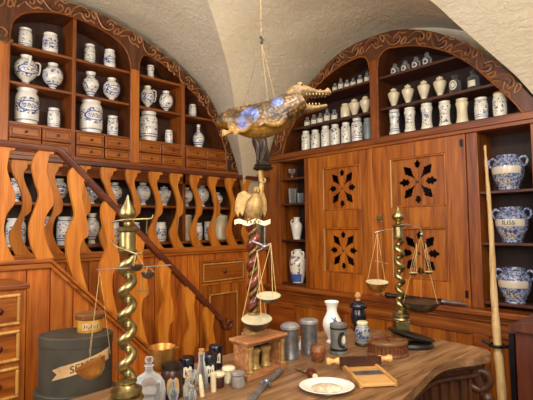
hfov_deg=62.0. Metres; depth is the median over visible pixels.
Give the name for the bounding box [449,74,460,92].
bottle
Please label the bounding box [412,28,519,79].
wall
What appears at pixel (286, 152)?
shelf
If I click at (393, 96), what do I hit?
urn
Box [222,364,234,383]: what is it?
pot
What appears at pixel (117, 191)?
apothecary jar
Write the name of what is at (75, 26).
upper cabinet
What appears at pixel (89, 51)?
apothecary jar
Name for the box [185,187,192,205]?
apothecary jar
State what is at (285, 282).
shelf
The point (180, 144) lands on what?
shelf
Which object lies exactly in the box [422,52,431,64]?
glass jar
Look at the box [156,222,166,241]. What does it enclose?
apothecary jar
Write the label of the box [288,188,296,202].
glass beaker
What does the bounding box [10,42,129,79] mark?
shelf
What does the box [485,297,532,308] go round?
shelf
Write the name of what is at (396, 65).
glass jar
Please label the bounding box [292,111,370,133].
shelf
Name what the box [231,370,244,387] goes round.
pot
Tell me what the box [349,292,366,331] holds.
urn
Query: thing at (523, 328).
chest
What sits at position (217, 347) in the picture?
canister
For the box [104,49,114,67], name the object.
apothecary jar
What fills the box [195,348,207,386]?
clear bottle
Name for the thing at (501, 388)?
wooden staff
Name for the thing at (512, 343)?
holder
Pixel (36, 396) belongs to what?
box
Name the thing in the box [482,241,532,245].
shelf
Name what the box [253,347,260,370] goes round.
pot
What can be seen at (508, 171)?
jar
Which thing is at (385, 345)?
box
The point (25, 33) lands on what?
apothecary jar
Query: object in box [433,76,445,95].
urn
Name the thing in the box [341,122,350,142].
apothecary jar
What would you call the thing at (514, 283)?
jar
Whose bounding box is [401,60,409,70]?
glass jar
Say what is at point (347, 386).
plate
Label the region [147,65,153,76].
apothecary jar
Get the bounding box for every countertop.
[71,329,493,399]
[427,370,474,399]
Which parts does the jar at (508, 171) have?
ear handle, ear handle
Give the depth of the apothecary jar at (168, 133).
4.74 m
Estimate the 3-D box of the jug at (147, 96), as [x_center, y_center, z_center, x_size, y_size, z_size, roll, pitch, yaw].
[-1.236,-1.060,4.620,0.149,0.250,0.149,-1,-3,1]
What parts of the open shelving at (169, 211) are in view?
shelf, shelf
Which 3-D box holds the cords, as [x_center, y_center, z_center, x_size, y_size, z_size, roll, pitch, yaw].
[-0.037,-1.139,1.938,0.140,1.486,0.028,-1,-3,0]
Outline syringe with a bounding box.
[379,292,467,305]
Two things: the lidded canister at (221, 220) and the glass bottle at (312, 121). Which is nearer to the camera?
the glass bottle at (312, 121)
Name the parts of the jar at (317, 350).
lid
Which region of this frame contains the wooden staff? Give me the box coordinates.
[484,145,506,399]
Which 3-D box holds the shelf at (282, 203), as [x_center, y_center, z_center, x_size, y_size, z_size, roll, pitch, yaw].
[0.412,0.051,5.165,0.305,0.022,0.380,3,-5,-44]
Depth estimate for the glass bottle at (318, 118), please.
4.89 m
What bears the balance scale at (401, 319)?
on the countertop at (449, 370)
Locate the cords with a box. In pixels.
[243,36,274,105]
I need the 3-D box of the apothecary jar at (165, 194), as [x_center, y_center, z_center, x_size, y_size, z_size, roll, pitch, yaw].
[-1.087,-0.042,4.705,0.156,0.215,0.156,3,-5,-44]
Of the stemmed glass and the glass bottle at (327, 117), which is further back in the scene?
the glass bottle at (327, 117)
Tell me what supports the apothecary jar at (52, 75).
on the upper cabinet at (75, 26)
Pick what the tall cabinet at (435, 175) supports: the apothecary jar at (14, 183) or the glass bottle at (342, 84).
the glass bottle at (342, 84)
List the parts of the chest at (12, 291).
drawer, moulding, drawer, moulding, drawer, moulding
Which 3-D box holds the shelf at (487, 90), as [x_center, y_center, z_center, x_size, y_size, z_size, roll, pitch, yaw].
[1.562,-0.891,4.010,0.300,0.024,1.048,3,-5,-44]
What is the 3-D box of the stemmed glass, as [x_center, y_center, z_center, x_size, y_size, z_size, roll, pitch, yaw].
[-0.300,0.732,1.770,0.044,0.095,0.043,3,-5,-44]
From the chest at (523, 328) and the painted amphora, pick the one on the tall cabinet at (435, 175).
the painted amphora
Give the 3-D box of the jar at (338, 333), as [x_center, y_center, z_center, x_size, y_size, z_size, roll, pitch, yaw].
[0.380,0.729,2.336,0.094,0.153,0.094,3,-5,-44]
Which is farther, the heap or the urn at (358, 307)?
the urn at (358, 307)
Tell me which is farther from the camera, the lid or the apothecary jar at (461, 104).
the apothecary jar at (461, 104)
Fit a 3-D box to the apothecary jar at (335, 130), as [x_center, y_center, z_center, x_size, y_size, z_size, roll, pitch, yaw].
[0.739,-0.694,4.761,0.104,0.230,0.104,3,-5,-44]
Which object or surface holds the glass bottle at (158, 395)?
on the countertop at (449, 370)
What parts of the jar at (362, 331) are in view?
lid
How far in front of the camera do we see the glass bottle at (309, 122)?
5.04 m
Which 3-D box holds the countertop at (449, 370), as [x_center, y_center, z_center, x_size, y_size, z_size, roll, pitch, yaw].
[0.127,1.238,1.899,2.187,0.910,1.047,3,-5,-44]
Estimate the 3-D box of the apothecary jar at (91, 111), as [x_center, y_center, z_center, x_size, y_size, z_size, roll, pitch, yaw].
[-1.658,-0.782,4.195,0.206,0.325,0.206,3,-5,-44]
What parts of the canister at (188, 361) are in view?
lid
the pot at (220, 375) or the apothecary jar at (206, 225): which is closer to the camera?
the pot at (220, 375)
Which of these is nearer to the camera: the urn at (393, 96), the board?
the board
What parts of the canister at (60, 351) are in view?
lid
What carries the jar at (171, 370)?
on the countertop at (449, 370)
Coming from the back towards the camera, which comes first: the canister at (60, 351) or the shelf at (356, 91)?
the shelf at (356, 91)
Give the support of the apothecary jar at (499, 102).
on the tall cabinet at (435, 175)
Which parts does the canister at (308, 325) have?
lid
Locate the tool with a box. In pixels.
[296,368,317,377]
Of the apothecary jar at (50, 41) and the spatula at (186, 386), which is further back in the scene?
the apothecary jar at (50, 41)
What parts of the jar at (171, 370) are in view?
lid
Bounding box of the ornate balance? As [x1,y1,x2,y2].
[229,138,287,381]
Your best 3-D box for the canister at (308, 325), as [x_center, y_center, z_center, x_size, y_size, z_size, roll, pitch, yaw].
[0.225,0.718,2.341,0.098,0.179,0.098,3,-5,-44]
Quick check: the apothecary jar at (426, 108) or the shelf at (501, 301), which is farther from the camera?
the apothecary jar at (426, 108)
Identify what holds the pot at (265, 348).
in the ornate balance
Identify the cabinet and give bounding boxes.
[0,0,238,174]
[57,250,266,363]
[263,29,532,399]
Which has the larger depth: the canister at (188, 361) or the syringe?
the syringe
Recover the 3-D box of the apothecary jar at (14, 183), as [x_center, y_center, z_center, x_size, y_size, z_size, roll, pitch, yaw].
[-2.108,-0.081,3.728,0.148,0.200,0.148,3,-5,-44]
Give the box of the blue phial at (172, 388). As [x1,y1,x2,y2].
[168,380,178,399]
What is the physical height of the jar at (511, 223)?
0.278 m
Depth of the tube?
1.80 m
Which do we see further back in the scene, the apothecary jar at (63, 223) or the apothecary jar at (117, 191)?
the apothecary jar at (117, 191)
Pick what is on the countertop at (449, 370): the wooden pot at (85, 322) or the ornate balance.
the ornate balance
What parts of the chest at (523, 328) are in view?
lid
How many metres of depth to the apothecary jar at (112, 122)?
4.30 m
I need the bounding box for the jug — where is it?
[291,217,301,238]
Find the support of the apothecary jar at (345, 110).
on the tall cabinet at (435, 175)
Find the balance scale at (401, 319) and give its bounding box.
[366,206,440,339]
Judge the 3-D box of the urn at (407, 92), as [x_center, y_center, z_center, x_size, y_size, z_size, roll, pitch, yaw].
[1.327,-0.989,4.160,0.112,0.195,0.112,3,-5,-44]
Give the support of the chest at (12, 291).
on the floor
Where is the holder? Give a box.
[481,332,517,399]
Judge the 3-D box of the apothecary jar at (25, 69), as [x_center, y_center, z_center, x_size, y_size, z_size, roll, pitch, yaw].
[-2.070,-1.107,3.818,0.191,0.270,0.191,-1,-3,1]
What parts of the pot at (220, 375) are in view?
lid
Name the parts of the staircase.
board panel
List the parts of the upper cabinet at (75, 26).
post, drawer, drawer, moulding, moulding, drawer, drawer, moulding, moulding, drawer, drawer, moulding, moulding, panel, drawer, drawer, moulding, moulding, rail, post, drawer, drawer, moulding, moulding, drawer, drawer, moulding, moulding, drawer, drawer, moulding, moulding, drawer, drawer, moulding, moulding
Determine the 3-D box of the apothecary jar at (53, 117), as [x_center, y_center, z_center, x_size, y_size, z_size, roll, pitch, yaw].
[-1.899,-0.723,3.959,0.104,0.185,0.104,3,-5,-44]
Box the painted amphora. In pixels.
[289,249,305,282]
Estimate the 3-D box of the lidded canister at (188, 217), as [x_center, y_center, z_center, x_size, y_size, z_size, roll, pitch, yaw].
[-0.906,0.292,4.842,0.187,0.300,0.187,3,-5,-44]
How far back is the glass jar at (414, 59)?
4.11 m
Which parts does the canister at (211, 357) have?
lid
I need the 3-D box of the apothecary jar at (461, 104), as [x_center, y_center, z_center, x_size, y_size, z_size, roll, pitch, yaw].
[1.671,-0.754,3.789,0.106,0.215,0.106,3,-5,-44]
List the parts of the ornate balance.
panel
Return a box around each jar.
[5,218,25,246]
[11,178,20,201]
[13,54,40,83]
[14,87,38,123]
[18,27,31,46]
[42,32,57,53]
[42,62,62,88]
[47,107,59,127]
[55,178,68,198]
[56,217,72,244]
[79,99,102,132]
[82,71,98,95]
[84,43,94,62]
[86,186,97,203]
[87,213,99,243]
[103,77,119,99]
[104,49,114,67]
[107,115,117,135]
[111,183,121,203]
[114,222,119,242]
[136,182,150,204]
[139,111,157,140]
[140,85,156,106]
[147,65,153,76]
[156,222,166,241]
[158,186,171,205]
[159,91,172,110]
[161,360,182,399]
[165,130,172,142]
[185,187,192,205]
[188,104,195,115]
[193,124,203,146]
[197,223,202,239]
[198,185,208,206]
[204,222,209,239]
[212,192,222,203]
[301,131,310,149]
[310,343,325,362]
[311,130,319,148]
[321,126,330,146]
[330,124,339,144]
[330,322,347,355]
[340,103,350,117]
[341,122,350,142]
[351,118,362,140]
[355,320,369,346]
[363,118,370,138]
[389,109,399,134]
[391,64,399,73]
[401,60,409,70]
[404,107,415,131]
[411,57,420,67]
[421,103,432,128]
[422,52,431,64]
[438,100,451,125]
[455,98,468,122]
[474,97,487,119]
[488,154,528,189]
[492,91,506,115]
[492,207,532,242]
[496,267,532,303]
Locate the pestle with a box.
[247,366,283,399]
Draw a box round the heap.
[310,383,342,392]
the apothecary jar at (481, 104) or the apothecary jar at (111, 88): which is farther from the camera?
the apothecary jar at (111, 88)
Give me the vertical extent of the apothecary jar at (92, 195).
0.200 m
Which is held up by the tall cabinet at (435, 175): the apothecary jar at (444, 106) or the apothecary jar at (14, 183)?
the apothecary jar at (444, 106)
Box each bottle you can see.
[136,356,165,399]
[154,383,162,399]
[183,376,191,399]
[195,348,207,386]
[304,117,310,125]
[311,115,316,123]
[317,113,323,122]
[324,110,330,120]
[331,110,337,119]
[338,78,343,88]
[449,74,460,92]
[467,70,479,88]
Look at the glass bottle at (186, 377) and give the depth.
1.75 m
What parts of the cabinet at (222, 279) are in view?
frame, door, moulding, moulding, door panel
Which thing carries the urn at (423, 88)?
on the tall cabinet at (435, 175)
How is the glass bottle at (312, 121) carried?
on the tall cabinet at (435, 175)
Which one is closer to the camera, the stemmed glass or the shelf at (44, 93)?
the stemmed glass
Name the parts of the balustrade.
rail, rail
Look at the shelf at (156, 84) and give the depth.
4.73 m
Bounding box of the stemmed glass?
[186,370,196,397]
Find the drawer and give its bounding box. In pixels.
[202,260,243,283]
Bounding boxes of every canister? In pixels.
[38,327,112,396]
[177,214,191,240]
[179,355,194,383]
[200,351,217,382]
[209,343,222,369]
[212,214,227,238]
[280,322,299,360]
[300,318,317,355]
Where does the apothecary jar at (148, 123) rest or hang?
on the upper cabinet at (75, 26)
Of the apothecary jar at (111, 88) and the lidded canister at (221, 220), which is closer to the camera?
the apothecary jar at (111, 88)
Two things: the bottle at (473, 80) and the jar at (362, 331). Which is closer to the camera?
the jar at (362, 331)
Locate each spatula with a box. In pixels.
[184,372,188,395]
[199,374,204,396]
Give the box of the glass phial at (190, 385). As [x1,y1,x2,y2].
[188,385,195,399]
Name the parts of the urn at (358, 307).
lid, knob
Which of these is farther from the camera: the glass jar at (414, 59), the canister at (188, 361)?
the glass jar at (414, 59)
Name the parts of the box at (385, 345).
lid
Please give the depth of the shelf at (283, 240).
5.06 m
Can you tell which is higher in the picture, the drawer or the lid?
the drawer
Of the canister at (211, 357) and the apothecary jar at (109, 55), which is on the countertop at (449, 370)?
the canister at (211, 357)
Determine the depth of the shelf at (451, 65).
4.11 m
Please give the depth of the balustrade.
4.21 m
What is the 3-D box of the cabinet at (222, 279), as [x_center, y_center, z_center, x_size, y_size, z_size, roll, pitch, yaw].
[-1.231,1.198,4.099,3.357,1.322,0.169,3,-5,-44]
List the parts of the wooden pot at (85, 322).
lid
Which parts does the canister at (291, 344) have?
lid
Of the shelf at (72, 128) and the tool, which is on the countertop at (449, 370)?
the tool
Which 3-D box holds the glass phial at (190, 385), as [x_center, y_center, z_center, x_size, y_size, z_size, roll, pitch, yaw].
[-0.287,0.746,1.712,0.030,0.060,0.030,3,-5,-44]
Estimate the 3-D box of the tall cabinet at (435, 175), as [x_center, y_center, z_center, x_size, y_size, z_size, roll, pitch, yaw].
[1.089,0.124,4.388,0.445,3.445,3.030,3,-5,-44]
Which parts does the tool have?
handle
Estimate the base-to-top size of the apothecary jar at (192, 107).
0.155 m
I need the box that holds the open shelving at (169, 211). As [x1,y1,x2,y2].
[4,160,261,254]
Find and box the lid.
[387,327,434,350]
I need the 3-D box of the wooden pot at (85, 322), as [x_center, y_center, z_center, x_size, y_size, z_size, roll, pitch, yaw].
[-0.816,0.562,2.050,0.132,0.084,0.132,3,-5,-44]
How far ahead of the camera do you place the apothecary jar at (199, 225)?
4.94 m
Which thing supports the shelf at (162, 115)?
attached to the upper cabinet at (75, 26)
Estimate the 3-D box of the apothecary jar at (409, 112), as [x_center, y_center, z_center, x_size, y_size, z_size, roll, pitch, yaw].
[1.338,-0.740,4.136,0.106,0.235,0.106,3,-5,-44]
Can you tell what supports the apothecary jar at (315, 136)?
on the tall cabinet at (435, 175)
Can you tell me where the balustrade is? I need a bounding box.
[9,153,270,262]
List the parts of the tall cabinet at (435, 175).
panel, moulding, panel, moulding, moulding, door, fretwork panel, moulding, moulding, fretwork panel, post, key plate, panel, moulding, moulding, frame, moulding, cornice, arch moulding, panel, panel, fretwork panel, moulding, fretwork panel, moulding, door, panel, moulding, moulding, panel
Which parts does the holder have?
hook arm, post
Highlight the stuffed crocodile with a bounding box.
[216,82,330,138]
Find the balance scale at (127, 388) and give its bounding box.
[75,195,170,399]
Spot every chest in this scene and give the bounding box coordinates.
[0,278,29,399]
[508,314,532,399]
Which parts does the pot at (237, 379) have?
lid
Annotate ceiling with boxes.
[63,0,532,243]
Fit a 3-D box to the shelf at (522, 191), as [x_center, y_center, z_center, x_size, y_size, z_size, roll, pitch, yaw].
[1.966,-0.062,3.546,0.305,0.022,0.385,3,-5,-44]
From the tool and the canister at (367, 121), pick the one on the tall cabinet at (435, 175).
the canister at (367, 121)
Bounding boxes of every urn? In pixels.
[349,99,359,114]
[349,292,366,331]
[359,96,369,112]
[388,88,399,105]
[402,84,413,102]
[417,80,429,98]
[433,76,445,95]
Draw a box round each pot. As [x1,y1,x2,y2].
[75,310,104,332]
[213,370,224,388]
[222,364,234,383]
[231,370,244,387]
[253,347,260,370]
[259,344,270,367]
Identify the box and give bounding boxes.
[33,381,115,399]
[367,335,408,358]
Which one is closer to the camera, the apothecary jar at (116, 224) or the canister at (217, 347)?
the canister at (217, 347)
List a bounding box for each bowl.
[148,343,178,388]
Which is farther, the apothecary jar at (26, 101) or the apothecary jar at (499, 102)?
the apothecary jar at (26, 101)
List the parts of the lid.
dish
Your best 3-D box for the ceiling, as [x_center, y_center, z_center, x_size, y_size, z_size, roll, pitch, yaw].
[-0.100,-0.795,1.271,6.560,2.560,6.690,3,-5,-44]
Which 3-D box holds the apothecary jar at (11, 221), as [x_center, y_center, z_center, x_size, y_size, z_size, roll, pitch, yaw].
[-2.094,0.271,3.703,0.150,0.235,0.150,3,-5,-44]
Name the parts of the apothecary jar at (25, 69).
spout, handle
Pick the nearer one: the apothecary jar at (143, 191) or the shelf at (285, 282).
the apothecary jar at (143, 191)
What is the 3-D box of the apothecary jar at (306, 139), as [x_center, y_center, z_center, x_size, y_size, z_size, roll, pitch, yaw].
[0.452,-0.670,5.060,0.104,0.225,0.104,3,-5,-44]
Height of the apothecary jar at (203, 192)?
0.250 m
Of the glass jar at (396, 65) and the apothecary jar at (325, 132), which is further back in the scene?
the apothecary jar at (325, 132)
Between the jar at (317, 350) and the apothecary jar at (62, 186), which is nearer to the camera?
the jar at (317, 350)
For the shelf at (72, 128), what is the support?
attached to the upper cabinet at (75, 26)
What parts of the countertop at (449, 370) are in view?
moulding, moulding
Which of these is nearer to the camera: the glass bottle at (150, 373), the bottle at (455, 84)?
the glass bottle at (150, 373)
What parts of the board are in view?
bar handle, rail, grooved plate, bar handle, rail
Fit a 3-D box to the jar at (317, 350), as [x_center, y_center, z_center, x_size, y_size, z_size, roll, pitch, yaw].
[0.255,0.755,2.199,0.079,0.087,0.079,3,-5,-44]
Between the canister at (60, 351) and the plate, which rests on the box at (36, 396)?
the canister at (60, 351)
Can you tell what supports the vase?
on the countertop at (449, 370)
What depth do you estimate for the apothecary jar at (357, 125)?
4.51 m
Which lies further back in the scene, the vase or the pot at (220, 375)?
the vase
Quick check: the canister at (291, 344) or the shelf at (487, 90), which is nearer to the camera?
the canister at (291, 344)
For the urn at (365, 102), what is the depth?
4.46 m
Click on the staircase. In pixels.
(54, 296)
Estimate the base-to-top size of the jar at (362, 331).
0.132 m
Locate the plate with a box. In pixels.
[299,377,354,395]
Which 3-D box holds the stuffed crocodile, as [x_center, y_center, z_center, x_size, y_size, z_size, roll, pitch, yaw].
[0.017,-0.379,1.892,0.489,0.239,0.237,-2,-4,21]
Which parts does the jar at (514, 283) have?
ear handle, ear handle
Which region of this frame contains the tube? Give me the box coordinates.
[210,372,215,391]
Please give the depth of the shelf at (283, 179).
5.18 m
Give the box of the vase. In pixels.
[323,300,340,343]
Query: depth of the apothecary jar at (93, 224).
4.11 m
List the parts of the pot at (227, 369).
lid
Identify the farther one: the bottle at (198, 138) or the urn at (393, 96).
the bottle at (198, 138)
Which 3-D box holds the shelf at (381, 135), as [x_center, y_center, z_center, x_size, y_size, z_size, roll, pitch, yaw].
[1.626,-0.626,3.928,0.305,0.024,1.228,3,-5,-44]
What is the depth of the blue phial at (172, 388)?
1.70 m
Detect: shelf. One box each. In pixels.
[9,121,128,139]
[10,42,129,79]
[10,80,129,110]
[139,106,212,124]
[139,139,223,151]
[140,74,185,90]
[281,177,303,182]
[281,202,304,205]
[282,239,304,241]
[282,280,305,285]
[285,138,370,153]
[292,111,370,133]
[310,80,369,103]
[379,56,470,85]
[380,84,499,114]
[380,112,520,136]
[480,188,532,195]
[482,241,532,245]
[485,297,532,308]
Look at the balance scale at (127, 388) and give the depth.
1.44 m
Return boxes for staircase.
[0,139,233,399]
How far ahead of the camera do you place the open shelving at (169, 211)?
4.65 m
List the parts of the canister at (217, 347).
lid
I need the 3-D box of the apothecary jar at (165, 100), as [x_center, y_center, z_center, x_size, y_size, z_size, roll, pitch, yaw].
[-1.080,-1.048,4.769,0.148,0.240,0.148,3,-5,-44]
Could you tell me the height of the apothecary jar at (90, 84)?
0.255 m
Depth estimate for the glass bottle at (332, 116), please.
4.76 m
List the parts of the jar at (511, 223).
ear handle, ear handle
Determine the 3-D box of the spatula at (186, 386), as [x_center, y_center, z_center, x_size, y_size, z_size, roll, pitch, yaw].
[-0.321,0.734,1.770,0.026,0.089,0.019,3,-5,-44]
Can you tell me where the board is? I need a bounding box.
[326,355,397,388]
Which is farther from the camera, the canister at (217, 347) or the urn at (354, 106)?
the urn at (354, 106)
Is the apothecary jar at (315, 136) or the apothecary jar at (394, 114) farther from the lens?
the apothecary jar at (315, 136)
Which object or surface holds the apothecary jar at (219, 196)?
on the open shelving at (169, 211)

